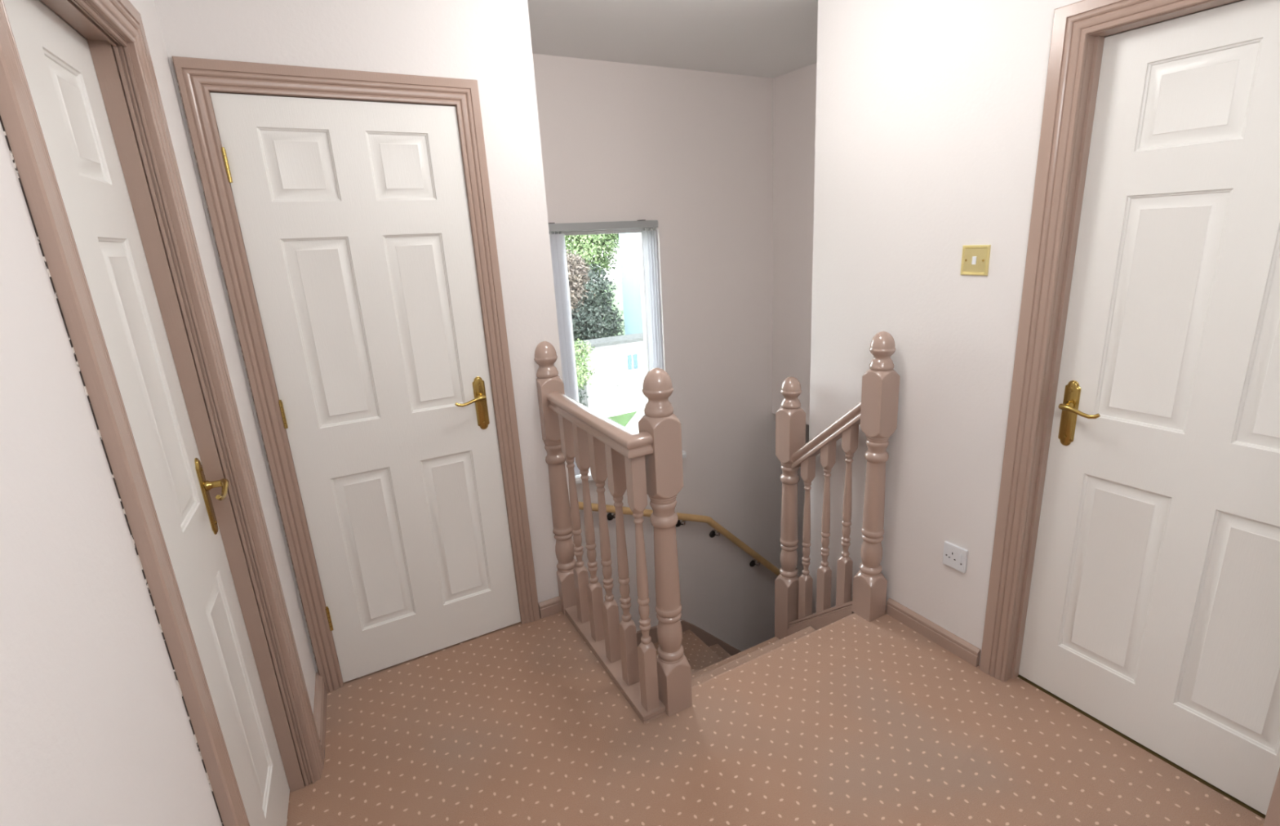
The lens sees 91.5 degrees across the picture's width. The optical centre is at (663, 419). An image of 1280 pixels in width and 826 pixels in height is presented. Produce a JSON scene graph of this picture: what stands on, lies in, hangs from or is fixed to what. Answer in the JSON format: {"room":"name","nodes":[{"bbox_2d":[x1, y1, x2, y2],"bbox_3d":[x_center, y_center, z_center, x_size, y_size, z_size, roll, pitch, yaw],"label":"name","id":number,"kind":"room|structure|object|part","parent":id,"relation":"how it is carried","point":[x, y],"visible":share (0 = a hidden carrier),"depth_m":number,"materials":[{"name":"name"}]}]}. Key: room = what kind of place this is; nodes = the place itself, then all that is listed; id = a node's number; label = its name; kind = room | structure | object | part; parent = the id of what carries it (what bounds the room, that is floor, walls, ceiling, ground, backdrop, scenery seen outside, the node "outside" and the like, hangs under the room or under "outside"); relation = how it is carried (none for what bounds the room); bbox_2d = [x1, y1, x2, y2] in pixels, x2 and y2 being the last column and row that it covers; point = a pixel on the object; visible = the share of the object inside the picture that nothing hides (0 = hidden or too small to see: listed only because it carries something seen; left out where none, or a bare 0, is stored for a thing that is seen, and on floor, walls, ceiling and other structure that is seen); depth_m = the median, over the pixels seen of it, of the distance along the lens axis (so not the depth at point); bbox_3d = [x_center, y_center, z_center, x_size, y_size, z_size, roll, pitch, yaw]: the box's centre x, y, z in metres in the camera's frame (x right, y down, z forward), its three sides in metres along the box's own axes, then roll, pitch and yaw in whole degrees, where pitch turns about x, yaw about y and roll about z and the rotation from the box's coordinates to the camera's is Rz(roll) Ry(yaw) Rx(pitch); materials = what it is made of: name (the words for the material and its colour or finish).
{"room":"stair landing","nodes":[
{"label":"stair landing","id":0,"kind":"room"},
{"bbox_2d":[0,0,315,825],"bbox_3d":[-0.449,0.461,0.150,0.161,2.650,4.150,-10,18,-25],"label":"wall","id":1,"kind":"structure","parent":0,"point":[95,729],"depth_m":0.73,"materials":[{"name":"white paint"}]},
{"bbox_2d":[0,0,324,825],"bbox_3d":[-0.985,0.194,1.284,0.123,2.075,0.876,-10,18,-25],"label":"door","id":2,"kind":"structure","parent":1,"relation":"in","point":[55,122],"depth_m":1.34,"materials":[{"name":"beige paint"}]},
{"bbox_3d":[-1.137,0.191,1.552,0.006,0.205,0.044,-10,18,-25],"label":"handle","id":3,"kind":"part","parent":2,"relation":"part of","materials":[{"name":"gold metal"}]},
{"bbox_3d":[-1.092,0.172,1.516,0.051,0.030,0.117,-10,18,-25],"label":"lever","id":4,"kind":"part","parent":2,"relation":"part of","materials":[{"name":"gold metal"}]},
{"bbox_2d":[313,672,327,758],"bbox_3d":[-1.168,0.996,2.118,0.022,0.085,0.355,-10,18,-25],"label":"baseboard","id":5,"kind":"structure","parent":1,"relation":"attached to","point":[320,691],"depth_m":2.10,"materials":[{"name":"beige paint"}]},
{"bbox_2d":[154,0,577,672],"bbox_3d":[-1.067,-0.102,2.175,1.466,2.650,0.120,-12,19,-28],"label":"wall","id":6,"kind":"structure","parent":0,"point":[488,42],"depth_m":2.09,"materials":[{"name":"white paint"}]},
{"bbox_2d":[171,56,540,693],"bbox_3d":[-0.936,-0.070,2.183,0.828,2.071,0.102,-12,19,-28],"label":"door","id":7,"kind":"structure","parent":6,"relation":"in","point":[350,212],"depth_m":2.12,"materials":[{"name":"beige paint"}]},
{"bbox_3d":[-0.711,-0.072,2.288,0.117,0.030,0.051,-12,19,-28],"label":"lever","id":8,"kind":"part","parent":7,"relation":"part of","materials":[{"name":"gold metal"}]},
{"bbox_3d":[-0.685,-0.062,2.341,0.044,0.205,0.006,-12,19,-28],"label":"handle","id":9,"kind":"part","parent":7,"relation":"part of","materials":[{"name":"gold metal"}]},
{"bbox_2d":[537,595,561,618],"bbox_3d":[-0.487,0.807,2.683,0.095,0.068,0.018,-12,19,-28],"label":"baseboard","id":10,"kind":"structure","parent":6,"relation":"attached to","point":[551,606],"depth_m":2.67,"materials":[{"name":"beige paint"}]},
{"bbox_2d":[532,53,808,651],"bbox_3d":[0.627,0.476,4.375,3.534,5.150,0.344,-12,19,-28],"label":"wall","id":11,"kind":"structure","parent":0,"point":[690,152],"depth_m":3.72,"materials":[{"name":"white paint"}]},
{"bbox_2d":[548,219,664,475],"bbox_3d":[-0.305,-0.390,3.453,0.696,1.356,0.086,-12,19,-28],"label":"window frame","id":12,"kind":"structure","parent":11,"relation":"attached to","point":[650,237],"depth_m":3.35,"materials":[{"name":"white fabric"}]},
{"bbox_2d":[550,227,686,484],"bbox_3d":[-0.309,-0.388,3.545,0.835,1.392,0.250,-12,19,-28],"label":"window","id":13,"kind":"structure","parent":11,"relation":"attached to","point":[578,480],"depth_m":3.59,"materials":[{"name":"white plastic"}]},
{"bbox_3d":[-0.372,-0.411,3.615,0.702,1.380,0.060,-12,19,-28],"label":"frame","id":14,"kind":"part","parent":13,"relation":"part of","materials":[{"name":"white plastic"}]},
{"bbox_3d":[-0.364,-0.415,3.599,0.642,1.295,0.052,-12,19,-28],"label":"sash","id":15,"kind":"part","parent":13,"relation":"part of","materials":[{"name":"white plastic"}]},
{"bbox_3d":[-0.263,0.270,3.710,0.835,0.034,0.190,-12,19,-28],"label":"sill","id":16,"kind":"part","parent":13,"relation":"part of","materials":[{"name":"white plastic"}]},
{"bbox_3d":[0.377,1.015,4.215,2.344,1.672,0.094,-12,19,-28],"label":"wall handrail","id":17,"kind":"part","parent":11,"relation":"part of","materials":[{"name":"brown wood"}]},
{"bbox_2d":[527,0,817,78],"bbox_3d":[1.085,-1.364,1.198,5.300,0.120,5.400,-12,19,-28],"label":"ceiling","id":18,"kind":"structure","parent":0,"point":[762,38],"depth_m":2.74,"materials":[{"name":"white paint"}]},
{"bbox_2d":[286,610,1264,825],"bbox_3d":[0.552,1.397,1.010,2.607,0.220,4.210,-12,19,-28],"label":"floor","id":19,"kind":"structure","parent":0,"point":[853,720],"depth_m":1.95,"materials":[{"name":"carpet"}]},
{"bbox_2d":[533,341,692,724],"bbox_3d":[-0.210,0.341,2.257,0.180,1.174,0.804,-12,19,-28],"label":"balustrade","id":20,"kind":"object","parent":19,"relation":"on","point":[648,461],"visible":1,"depth_m":2.09,"materials":[{"name":"beige paint"}]},
{"bbox_3d":[-0.422,0.329,2.579,0.094,1.037,0.047,-12,19,-28],"label":"newel post","id":21,"kind":"part","parent":20,"relation":"part of","materials":[{"name":"beige paint"}]},
{"bbox_3d":[-0.241,-0.002,2.121,0.086,0.071,0.754,-11,18,-26],"label":"handrail","id":22,"kind":"part","parent":20,"relation":"part of","materials":[{"name":"beige paint"}]},
{"bbox_3d":[-0.208,0.901,2.387,0.085,0.028,0.743,-11,18,-27],"label":"rail","id":23,"kind":"part","parent":20,"relation":"part of","materials":[{"name":"beige paint"}]},
{"bbox_3d":[0.010,0.478,2.000,0.094,1.037,0.094,-12,19,-28],"label":"newel post","id":24,"kind":"part","parent":20,"relation":"part of","materials":[{"name":"beige paint"}]},
{"bbox_2d":[772,62,817,425],"bbox_3d":[1.692,-1.045,3.841,1.660,2.032,1.143,-12,19,-28],"label":"wall","id":25,"kind":"structure","parent":0,"point":[794,92],"depth_m":3.72,"materials":[{"name":"white paint"}]},
{"bbox_2d":[808,0,1244,665],"bbox_3d":[1.228,1.054,2.304,0.130,5.150,1.875,-12,19,-28],"label":"wall","id":26,"kind":"structure","parent":0,"point":[929,113],"depth_m":2.18,"materials":[{"name":"white paint"}]},
{"bbox_2d":[885,598,981,666],"bbox_3d":[1.032,0.814,2.412,0.018,0.068,0.404,-12,19,-28],"label":"baseboard","id":27,"kind":"structure","parent":26,"relation":"attached to","point":[970,653],"depth_m":2.39,"materials":[{"name":"beige paint"}]},
{"bbox_2d":[942,541,968,573],"bbox_3d":[1.054,0.496,2.255,0.015,0.089,0.089,-12,19,-28],"label":"power socket","id":28,"kind":"object","parent":26,"relation":"attached to","point":[955,557],"visible":1,"depth_m":2.25,"materials":[{"name":"white plastic"}]},
{"bbox_2d":[960,244,991,275],"bbox_3d":[0.993,-0.509,1.989,0.009,0.094,0.094,-12,19,-28],"label":"light switch","id":29,"kind":"object","parent":26,"relation":"attached to","point":[975,261],"visible":1,"depth_m":1.98,"materials":[{"name":"gold metal"}]},
{"bbox_2d":[979,0,1279,818],"bbox_3d":[1.376,-0.004,1.576,0.115,2.073,0.954,-12,19,-28],"label":"door","id":30,"kind":"structure","parent":26,"relation":"in","point":[1151,598],"depth_m":1.68,"materials":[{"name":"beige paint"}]},
{"bbox_3d":[1.226,-0.019,1.883,0.006,0.205,0.044,-12,19,-28],"label":"handle","id":31,"kind":"part","parent":30,"relation":"part of","materials":[{"name":"gold metal"}]},
{"bbox_3d":[1.223,-0.028,1.824,0.051,0.030,0.117,-12,19,-28],"label":"lever","id":32,"kind":"part","parent":30,"relation":"part of","materials":[{"name":"gold metal"}]},
{"bbox_3d":[1.335,0.005,1.554,0.020,2.073,0.954,-12,19,-28],"label":"architrave","id":33,"kind":"part","parent":30,"relation":"part of","materials":[{"name":"beige paint"}]},
{"bbox_3d":[1.871,0.326,0.232,0.727,2.650,2.050,-12,19,-28],"label":"wall","id":34,"kind":"structure","parent":0,"visible":0},
{"bbox_2d":[1262,767,1279,825],"bbox_3d":[1.087,0.200,0.916,0.110,2.080,0.100,-12,19,-28],"label":"trim","id":35,"kind":"structure","parent":34,"relation":"attached to","point":[1272,817],"depth_m":1.06,"materials":[{"name":"beige paint"}]},
{"label":"outside","id":36,"kind":"structure","parent":0,"visible":0},
{"bbox_2d":[586,281,643,426],"bbox_3d":[-8.969,-4.313,31.462,44.000,0.100,56.550,-12,19,-28],"label":"lawn","id":37,"kind":"structure","parent":36,"point":[623,420],"depth_m":38.75,"materials":[{"name":"green plant"}]},
{"bbox_2d":[566,249,591,314],"bbox_3d":[-3.209,-2.871,17.870,2.733,4.253,1.765,-12,19,-28],"label":"tree","id":38,"kind":"object","parent":37,"relation":"on","point":[575,282],"visible":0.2,"depth_m":17.68,"materials":[{"name":"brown plant"}]},
{"bbox_2d":[574,349,588,405],"bbox_3d":[-2.835,-1.074,14.271,2.282,2.930,1.716,-10,18,-23],"label":"shrub","id":39,"kind":"object","parent":37,"relation":"on","point":[579,390],"visible":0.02,"depth_m":14.65,"materials":[{"name":"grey plant"}]},
{"bbox_2d":[573,338,595,389],"bbox_3d":[-1.824,-0.429,12.683,0.857,2.356,1.299,12,22,41],"label":"shrub","id":40,"kind":"object","parent":37,"relation":"on","point":[579,353],"visible":0.35,"depth_m":12.57,"materials":[{"name":"green plant"}]},
{"bbox_2d":[564,233,620,297],"bbox_3d":[-2.686,-5.573,23.080,3.319,6.456,2.406,-12,19,-28],"label":"tree","id":41,"kind":"object","parent":37,"relation":"on","point":[587,246],"visible":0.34,"depth_m":22.26,"materials":[{"name":"green plant"}]},
{"bbox_2d":[571,258,624,341],"bbox_3d":[-3.260,-3.674,20.968,4.315,4.057,2.806,-12,19,-28],"label":"tree","id":42,"kind":"object","parent":37,"relation":"on","point":[588,323],"visible":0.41,"depth_m":20.91,"materials":[{"name":"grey plant"}]},
{"bbox_2d":[573,333,647,417],"bbox_3d":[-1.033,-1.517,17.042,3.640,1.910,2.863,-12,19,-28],"label":"neighbouring house","id":43,"kind":"structure","parent":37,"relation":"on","point":[618,362],"depth_m":15.45,"materials":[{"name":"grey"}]},
{"bbox_3d":[-1.332,-0.848,15.395,0.600,1.580,0.035,-12,19,-28],"label":"door","id":44,"kind":"part","parent":43,"relation":"part of","materials":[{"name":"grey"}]},
{"bbox_3d":[-0.771,-1.450,15.560,0.300,0.390,0.004,-12,19,-28],"label":"pane","id":45,"kind":"part","parent":43,"relation":"part of","materials":[{"name":"blue glass"}]},
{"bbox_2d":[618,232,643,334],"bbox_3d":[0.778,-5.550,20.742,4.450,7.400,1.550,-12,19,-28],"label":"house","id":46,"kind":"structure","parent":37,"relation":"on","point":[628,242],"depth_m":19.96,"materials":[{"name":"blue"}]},
{"bbox_3d":[1.162,3.182,4.433,3.534,0.120,1.978,-12,19,-28],"label":"floor","id":47,"kind":"structure","parent":0,"visible":0},
{"bbox_2d":[635,619,815,687],"bbox_3d":[0.710,1.764,3.731,2.398,2.464,1.568,-12,19,-28],"label":"staircase","id":48,"kind":"structure","parent":47,"relation":"on","point":[708,656],"depth_m":3.92,"materials":[{"name":"carpet"}]},
{"bbox_2d":[774,331,899,639],"bbox_3d":[0.721,0.570,2.748,0.094,1.974,0.585,-12,19,-28],"label":"balustrade","id":49,"kind":"object","parent":48,"relation":"on","point":[877,412],"visible":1,"depth_m":2.64,"materials":[{"name":"beige paint"}]},
{"bbox_3d":[0.606,0.702,3.007,0.094,1.587,0.094,-12,19,-28],"label":"newel post","id":50,"kind":"part","parent":49,"relation":"part of","materials":[{"name":"beige paint"}]},
{"bbox_3d":[0.736,0.880,2.839,0.084,0.372,0.403,-12,19,-28],"label":"rail","id":51,"kind":"part","parent":49,"relation":"part of","materials":[{"name":"beige paint"}]},
{"bbox_3d":[0.697,0.061,2.599,0.067,0.418,0.403,-12,19,-28],"label":"handrail","id":52,"kind":"part","parent":49,"relation":"part of","materials":[{"name":"beige paint"}]},
{"bbox_3d":[0.830,0.306,2.451,0.094,1.037,0.094,-12,19,-28],"label":"newel post","id":53,"kind":"part","parent":49,"relation":"part of","materials":[{"name":"beige paint"}]},
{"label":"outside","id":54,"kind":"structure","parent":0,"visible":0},
{"bbox_2d":[626,409,644,432],"bbox_3d":[2.081,0.459,13.135,8.100,0.030,7.600,-12,19,-28],"label":"paving","id":55,"kind":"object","parent":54,"point":[633,424],"visible":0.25,"depth_m":14.93,"materials":[{"name":"white concrete"}]}
]}

